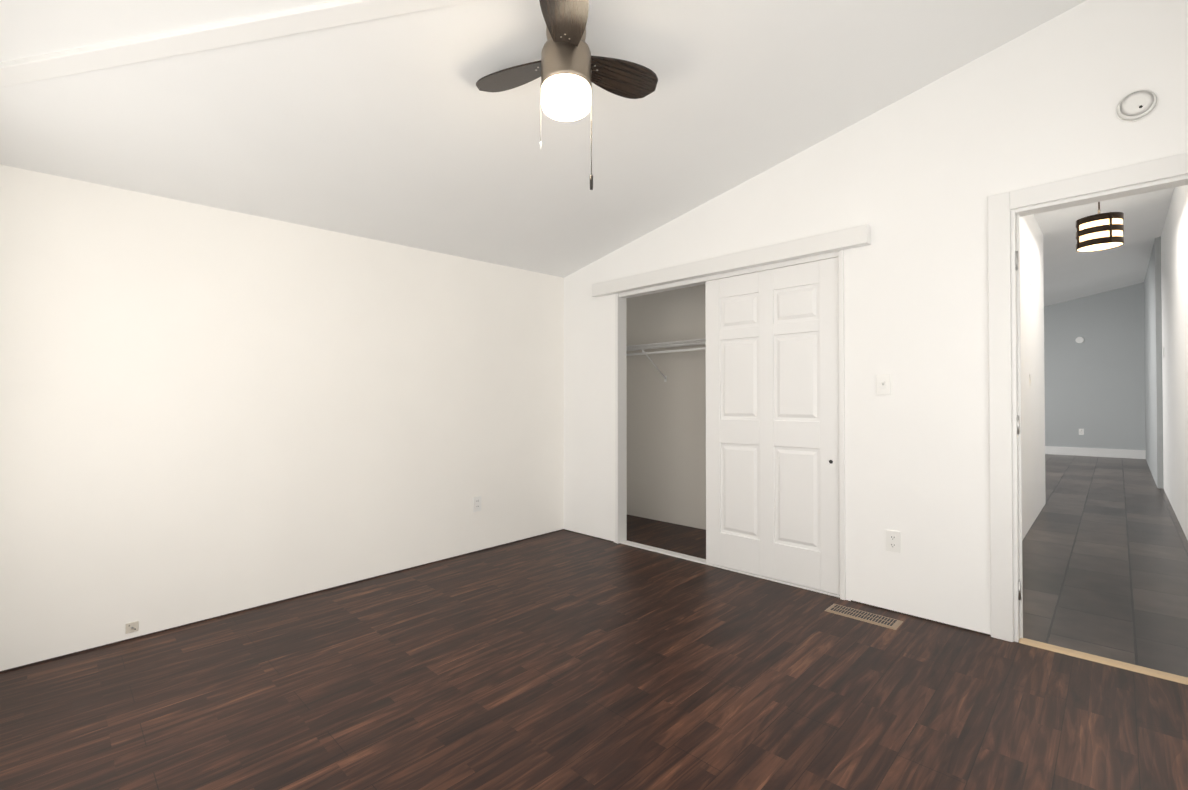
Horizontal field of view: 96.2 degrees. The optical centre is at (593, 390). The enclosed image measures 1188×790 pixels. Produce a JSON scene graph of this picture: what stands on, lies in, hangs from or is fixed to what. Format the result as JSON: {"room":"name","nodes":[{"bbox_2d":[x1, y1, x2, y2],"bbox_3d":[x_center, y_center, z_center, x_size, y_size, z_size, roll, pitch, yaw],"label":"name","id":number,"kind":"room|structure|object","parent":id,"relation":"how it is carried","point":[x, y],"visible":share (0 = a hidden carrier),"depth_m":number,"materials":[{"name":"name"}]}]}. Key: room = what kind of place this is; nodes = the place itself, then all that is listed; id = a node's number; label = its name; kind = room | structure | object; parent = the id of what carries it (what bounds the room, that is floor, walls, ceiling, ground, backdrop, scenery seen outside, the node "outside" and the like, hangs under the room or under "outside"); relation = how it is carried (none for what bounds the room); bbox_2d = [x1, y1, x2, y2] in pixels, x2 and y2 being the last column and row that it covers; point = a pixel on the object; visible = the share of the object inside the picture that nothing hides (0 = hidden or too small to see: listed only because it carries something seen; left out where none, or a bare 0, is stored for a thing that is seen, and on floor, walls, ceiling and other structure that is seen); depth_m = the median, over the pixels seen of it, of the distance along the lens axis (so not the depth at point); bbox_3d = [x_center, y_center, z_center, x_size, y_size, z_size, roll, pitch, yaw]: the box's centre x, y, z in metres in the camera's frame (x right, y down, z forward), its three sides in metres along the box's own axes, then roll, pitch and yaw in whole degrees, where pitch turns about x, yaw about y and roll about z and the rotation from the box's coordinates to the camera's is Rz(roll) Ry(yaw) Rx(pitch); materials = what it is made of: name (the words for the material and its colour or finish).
{"room":"empty bedroom","nodes":[
{"label":"empty bedroom","id":0,"kind":"room"},
{"bbox_2d":[0,164,563,672],"bbox_3d":[1.914,0.116,7.163,0.104,2.424,13.850,-1,-1,44],"label":"wall","id":1,"kind":"structure","parent":0,"point":[206,412],"depth_m":3.05,"materials":[{"name":"paint"}]},
{"bbox_2d":[126,621,138,633],"bbox_3d":[-2.360,1.213,2.722,0.014,0.050,0.050,-1,-1,44],"label":"outlet","id":2,"kind":"object","parent":1,"relation":"attached to","point":[131,627],"visible":1,"depth_m":2.72,"materials":[{"name":"beige plastic"}]},
{"bbox_2d":[473,496,480,511],"bbox_3d":[-0.918,0.896,4.197,0.009,0.116,0.072,-1,-1,44],"label":"electrical outlet","id":3,"kind":"object","parent":1,"relation":"attached to","point":[476,504],"visible":1,"depth_m":4.19,"materials":[{"name":"white plastic"}]},
{"bbox_2d":[0,0,1174,306],"bbox_3d":[3.410,-1.525,5.710,4.400,1.136,14.050,-1,-1,44],"label":"ceiling","id":4,"kind":"structure","parent":0,"point":[402,130],"depth_m":2.56,"materials":[{"name":"paint"}]},
{"bbox_2d":[0,0,479,87],"bbox_3d":[-1.336,-1.291,1.931,2.414,0.406,0.080,0,-1,2],"label":"ceiling beam","id":5,"kind":"structure","parent":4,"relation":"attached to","point":[189,40],"depth_m":1.92,"materials":[{"name":"white"}]},
{"bbox_2d":[476,0,657,189],"bbox_3d":[-0.107,-1.139,2.188,0.767,0.698,0.763,-1,-1,44],"label":"fan","id":6,"kind":"object","parent":4,"relation":"hanging from","point":[568,68],"visible":1,"depth_m":2.08,"materials":[{"name":"brown wood"}]},
{"bbox_2d":[1076,202,1123,251],"bbox_3d":[3.328,-1.362,3.512,0.230,0.844,0.230,-1,-1,44],"label":"pendant light","id":7,"kind":"object","parent":4,"relation":"hanging from","point":[1099,231],"visible":0.92,"depth_m":3.44,"materials":[{"name":"brown metal"}]},
{"bbox_2d":[0,515,1187,789],"bbox_3d":[0.187,1.294,2.435,4.250,0.170,4.700,-1,-1,44],"label":"floor","id":8,"kind":"structure","parent":0,"point":[562,661],"depth_m":2.16,"materials":[{"name":"laminate"}]},
{"bbox_2d":[825,604,902,629],"bbox_3d":[1.463,1.226,2.899,0.360,0.010,0.140,-1,-1,44],"label":"floor vent","id":9,"kind":"object","parent":8,"relation":"in","point":[875,619],"visible":1,"depth_m":2.88,"materials":[{"name":"brown metal"}]},
{"bbox_2d":[1019,638,1187,684],"bbox_3d":[2.323,1.208,2.349,0.700,0.016,0.070,-1,-1,44],"label":"threshold","id":10,"kind":"object","parent":8,"relation":"on","point":[1119,664],"depth_m":2.37,"materials":[{"name":"beige wood"}]},
{"bbox_2d":[626,284,705,529],"bbox_3d":[1.288,-0.156,4.591,2.620,2.832,0.100,-1,-1,44],"label":"wall","id":11,"kind":"structure","parent":0,"point":[666,451],"depth_m":5.07,"materials":[{"name":"paint"}]},
{"bbox_2d":[626,338,705,381],"bbox_3d":[1.081,-0.264,4.452,2.510,0.355,0.389,-1,-1,44],"label":"closet shelf","id":12,"kind":"object","parent":11,"relation":"attached to","point":[642,347],"visible":0.25,"depth_m":4.76,"materials":[{"name":"white wood"}]},
{"bbox_2d":[564,0,1187,641],"bbox_3d":[1.238,-0.315,3.449,4.150,3.142,0.103,-1,-1,44],"label":"wall","id":13,"kind":"structure","parent":0,"point":[914,180],"depth_m":2.85,"materials":[{"name":"paint"}]},
{"bbox_2d":[615,250,845,599],"bbox_3d":[0.862,0.216,3.807,1.814,2.076,0.112,-1,-1,44],"label":"trim","id":14,"kind":"structure","parent":13,"relation":"attached to","point":[620,431],"depth_m":4.08,"materials":[{"name":"white wood"}]},
{"bbox_2d":[592,224,870,296],"bbox_3d":[0.783,-0.866,3.784,2.180,0.124,0.070,-1,-1,44],"label":"valance","id":15,"kind":"object","parent":13,"relation":"attached to","point":[844,239],"visible":1,"depth_m":3.53,"materials":[{"name":"white"}]},
{"bbox_2d":[705,257,839,594],"bbox_3d":[1.142,0.217,3.507,0.925,2.020,0.034,-1,-1,44],"label":"closet door","id":16,"kind":"structure","parent":13,"relation":"in","point":[772,436],"depth_m":3.46,"materials":[{"name":"white wood"}]},
{"bbox_2d":[876,374,890,394],"bbox_3d":[1.622,-0.032,2.989,0.072,0.116,0.017,-1,-1,44],"label":"light switch","id":17,"kind":"object","parent":13,"relation":"attached to","point":[883,384],"visible":1,"depth_m":2.99,"materials":[{"name":"white plastic"}]},
{"bbox_2d":[886,530,900,552],"bbox_3d":[1.657,0.837,2.951,0.072,0.116,0.009,-1,-1,44],"label":"electrical outlet","id":18,"kind":"object","parent":13,"relation":"attached to","point":[893,541],"visible":1,"depth_m":2.95,"materials":[{"name":"white plastic"}]},
{"bbox_2d":[1015,251,1020,599],"bbox_3d":[2.067,0.168,2.595,0.012,1.690,0.043,-1,-1,44],"label":"door hinge","id":19,"kind":"object","parent":13,"relation":"attached to","point":[1018,426],"visible":1,"depth_m":2.58,"materials":[{"name":"silver metal"}]},
{"bbox_2d":[987,152,1187,641],"bbox_3d":[2.334,0.119,2.370,0.916,2.196,0.132,-1,-1,44],"label":"door frame","id":20,"kind":"structure","parent":13,"relation":"attached to","point":[1005,455],"depth_m":2.60,"materials":[{"name":"white wood"}]},
{"bbox_2d":[1115,89,1158,121],"bbox_3d":[2.333,-1.228,2.291,0.132,0.132,0.034,-1,-1,44],"label":"smoke detector","id":21,"kind":"object","parent":13,"relation":"attached to","point":[1137,105],"visible":1,"depth_m":2.28,"materials":[{"name":"white plastic"}]},
{"bbox_2d":[1020,214,1045,539],"bbox_3d":[3.370,-0.227,4.300,0.100,2.929,4.100,-1,-1,44],"label":"wall","id":22,"kind":"structure","parent":0,"point":[1033,395],"depth_m":4.90,"materials":[{"name":"paint"}]},
{"bbox_2d":[1044,282,1145,449],"bbox_3d":[8.246,-0.331,10.585,4.150,3.142,0.100,-1,-1,44],"label":"wall","id":23,"kind":"structure","parent":0,"point":[1095,385],"depth_m":9.66,"materials":[{"name":"grey paint"}]},
{"bbox_2d":[1075,337,1083,342],"bbox_3d":[8.946,-0.925,9.812,0.120,0.120,0.030,-1,-1,44],"label":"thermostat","id":24,"kind":"object","parent":23,"relation":"attached to","point":[1079,339],"visible":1,"depth_m":9.80,"materials":[{"name":"white plastic"}]},
{"bbox_2d":[1079,429,1083,434],"bbox_3d":[8.960,0.765,9.796,0.072,0.116,0.009,-1,-1,44],"label":"electrical outlet","id":25,"kind":"object","parent":23,"relation":"attached to","point":[1081,431],"visible":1,"depth_m":9.79,"materials":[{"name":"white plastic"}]},
{"bbox_2d":[1045,446,1145,458],"bbox_3d":[8.134,1.148,10.599,3.950,0.184,0.015,-1,-1,44],"label":"baseboard","id":26,"kind":"structure","parent":23,"relation":"attached to","point":[1113,453],"depth_m":9.64,"materials":[{"name":"white wood"}]},
{"bbox_2d":[1019,454,1187,677],"bbox_3d":[4.717,1.276,7.047,4.250,0.218,10.070,-1,-1,44],"label":"floor","id":27,"kind":"structure","parent":0,"point":[1105,556],"depth_m":3.65,"materials":[{"name":"tile"}]},
{"bbox_2d":[1144,185,1187,539],"bbox_3d":[6.133,-0.344,5.652,0.150,3.174,9.900,-1,-1,44],"label":"wall","id":28,"kind":"structure","parent":0,"point":[1166,328],"depth_m":5.55,"materials":[{"name":"paint"}]},
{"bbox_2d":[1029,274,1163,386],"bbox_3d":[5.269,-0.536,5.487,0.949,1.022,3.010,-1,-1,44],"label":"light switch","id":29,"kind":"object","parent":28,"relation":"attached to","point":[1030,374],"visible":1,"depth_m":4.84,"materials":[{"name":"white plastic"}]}
]}

